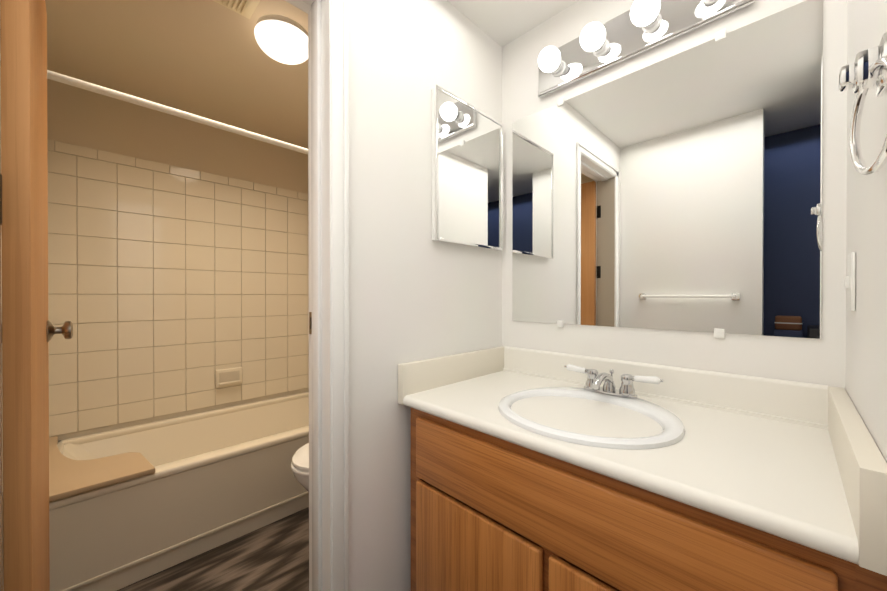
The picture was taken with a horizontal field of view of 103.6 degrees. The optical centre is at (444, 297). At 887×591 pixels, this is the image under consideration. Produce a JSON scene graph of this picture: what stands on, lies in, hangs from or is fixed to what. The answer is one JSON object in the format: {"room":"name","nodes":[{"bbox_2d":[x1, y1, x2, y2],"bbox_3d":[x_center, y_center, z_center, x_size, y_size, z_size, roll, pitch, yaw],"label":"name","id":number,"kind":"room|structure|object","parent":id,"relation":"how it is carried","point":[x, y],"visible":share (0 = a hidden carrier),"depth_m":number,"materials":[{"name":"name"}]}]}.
{"room":"bathroom","nodes":[
{"label":"bathroom","id":0,"kind":"room"},
{"bbox_2d":[0,68,2,483],"bbox_3d":[-1.506,0.019,1.093,1.660,2.176,0.124,0,0,45],"label":"wall","id":1,"kind":"structure","parent":0,"point":[1,282],"depth_m":1.20,"materials":[{"name":"beige paint"}]},
{"bbox_2d":[0,54,307,153],"bbox_3d":[-0.894,-0.748,1.599,0.044,0.044,1.458,0,0,45],"label":"shower rod","id":2,"kind":"object","parent":1,"relation":"attached to","point":[71,81],"visible":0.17,"depth_m":1.37,"materials":[{"name":"white plastic"}]},
{"bbox_2d":[47,79,307,193],"bbox_3d":[-1.535,0.014,2.152,0.124,2.176,1.584,0,0,45],"label":"wall","id":3,"kind":"structure","parent":0,"point":[84,118],"depth_m":1.99,"materials":[{"name":"beige paint"}]},
{"bbox_2d":[47,139,308,440],"bbox_3d":[-1.442,-0.026,2.148,0.012,1.476,1.458,0,0,45],"label":"tiled wall","id":4,"kind":"structure","parent":3,"relation":"attached to","point":[171,289],"depth_m":1.99,"materials":[{"name":"beige tile"}]},
{"bbox_2d":[215,367,242,387],"bbox_3d":[-1.359,0.502,2.202,0.036,0.110,0.150,0,0,45],"label":"soap dish","id":5,"kind":"object","parent":4,"relation":"attached to","point":[228,377],"visible":1,"depth_m":2.19,"materials":[{"name":"beige ceramic"}]},
{"bbox_2d":[117,507,308,590],"bbox_3d":[-0.692,1.148,-1.432,6.384,0.060,5.720,0,0,45],"label":"floor","id":6,"kind":"structure","parent":0,"point":[273,556],"depth_m":1.44,"materials":[{"name":"wood"}]},
{"bbox_2d":[3,391,308,590],"bbox_3d":[-1.175,0.898,1.886,0.742,0.410,1.458,0,0,45],"label":"bathtub","id":7,"kind":"object","parent":6,"relation":"on","point":[218,477],"visible":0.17,"depth_m":1.53,"materials":[{"name":"beige ceramic"}]},
{"bbox_2d":[49,436,155,501],"bbox_3d":[-1.546,0.683,1.506,0.748,0.022,0.388,0,0,45],"label":"board","id":8,"kind":"object","parent":7,"relation":"on","point":[68,477],"visible":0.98,"depth_m":1.35,"materials":[{"name":"beige wood"}]},
{"bbox_2d":[291,443,308,491],"bbox_3d":[-0.381,0.707,1.646,0.500,0.795,0.662,0,0,45],"label":"toilet","id":9,"kind":"object","parent":6,"relation":"on","point":[300,464],"visible":0.15,"depth_m":1.42,"materials":[{"name":"white ceramic"}]},
{"bbox_2d":[398,346,886,590],"bbox_3d":[0.391,0.657,0.960,0.970,0.900,0.558,0,0,45],"label":"bathroom vanity","id":10,"kind":"object","parent":6,"relation":"on","point":[535,470],"visible":1,"depth_m":0.76,"materials":[{"name":"brown wood"}]},
{"bbox_2d":[498,387,684,449],"bbox_3d":[0.374,0.365,0.936,0.450,0.144,0.444,0,0,45],"label":"sink","id":11,"kind":"object","parent":10,"relation":"in","point":[586,418],"depth_m":0.87,"materials":[{"name":"ceramic"}]},
{"bbox_2d":[564,364,662,397],"bbox_3d":[0.472,0.257,1.038,0.286,0.070,0.142,0,0,45],"label":"faucet","id":12,"kind":"object","parent":10,"relation":"on","point":[592,389],"depth_m":1.05,"materials":[{"name":"silver metal"}]},
{"bbox_2d":[45,0,578,148],"bbox_3d":[-0.692,-1.086,-1.442,6.384,0.064,5.720,0,0,45],"label":"ceiling","id":13,"kind":"structure","parent":0,"point":[211,60],"depth_m":1.52,"materials":[{"name":"paint"}]},
{"bbox_2d":[213,0,259,18],"bbox_3d":[-0.740,-1.052,1.161,0.230,0.027,0.230,0,0,45],"label":"ceiling vent","id":14,"kind":"object","parent":13,"relation":"in","point":[246,8],"visible":1,"depth_m":1.25,"materials":[{"name":"beige plastic"}]},
{"bbox_2d":[254,14,307,64],"bbox_3d":[-0.650,-1.019,1.411,0.212,0.095,0.212,0,0,45],"label":"light","id":15,"kind":"object","parent":13,"relation":"attached to","point":[282,39],"visible":0.96,"depth_m":1.35,"materials":[{"name":"white glass"}]},
{"bbox_2d":[348,0,501,590],"bbox_3d":[-0.316,0.019,1.026,0.127,2.176,1.460,0,0,45],"label":"wall","id":16,"kind":"structure","parent":0,"point":[417,292],"depth_m":1.10,"materials":[{"name":"white paint"}]},
{"bbox_2d":[0,0,72,590],"bbox_3d":[-0.981,0.131,0.818,0.584,1.929,0.136,0,0,45],"label":"door","id":17,"kind":"structure","parent":16,"relation":"in","point":[29,330],"depth_m":0.65,"materials":[{"name":"brown wood"}]},
{"bbox_2d":[0,0,348,590],"bbox_3d":[-0.555,0.110,0.784,0.156,1.997,0.670,0,0,45],"label":"door frame","id":18,"kind":"structure","parent":16,"relation":"attached to","point":[328,140],"depth_m":0.96,"materials":[{"name":"white"}]},
{"bbox_2d":[432,84,503,250],"bbox_3d":[0.099,-0.460,1.330,0.026,0.529,0.391,0,0,45],"label":"medicine cabinet mirror","id":19,"kind":"object","parent":16,"relation":"attached to","point":[467,174],"visible":0.96,"depth_m":1.30,"materials":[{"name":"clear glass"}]},
{"bbox_2d":[502,0,846,387],"bbox_3d":[0.041,0.015,1.781,2.880,2.176,0.134,0,0,45],"label":"wall","id":20,"kind":"structure","parent":0,"point":[681,191],"depth_m":1.02,"materials":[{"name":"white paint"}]},
{"bbox_2d":[538,0,754,97],"bbox_3d":[0.550,-0.847,1.093,0.625,0.150,0.136,0,0,45],"label":"sconce","id":21,"kind":"object","parent":20,"relation":"attached to","point":[639,27],"visible":1,"depth_m":1.11,"materials":[{"name":"silver metal"}]},
{"bbox_2d":[845,0,886,462],"bbox_3d":[0.589,0.022,0.379,0.124,2.176,1.100,0,0,45],"label":"wall","id":22,"kind":"structure","parent":0,"point":[866,319],"depth_m":0.57,"materials":[{"name":"white paint"}]},
{"bbox_2d":[844,252,855,310],"bbox_3d":[0.821,-0.032,0.709,0.012,0.116,0.072,0,0,45],"label":"switch plate","id":23,"kind":"object","parent":22,"relation":"attached to","point":[850,281],"visible":1,"depth_m":0.68,"materials":[{"name":"white plastic"}]},
{"bbox_2d":[839,32,886,174],"bbox_3d":[0.533,-0.241,0.441,0.044,0.169,0.134,0,0,45],"label":"towel ring","id":24,"kind":"object","parent":22,"relation":"attached to","point":[863,73],"visible":1,"depth_m":0.45,"materials":[{"name":"silver metal"}]}
]}

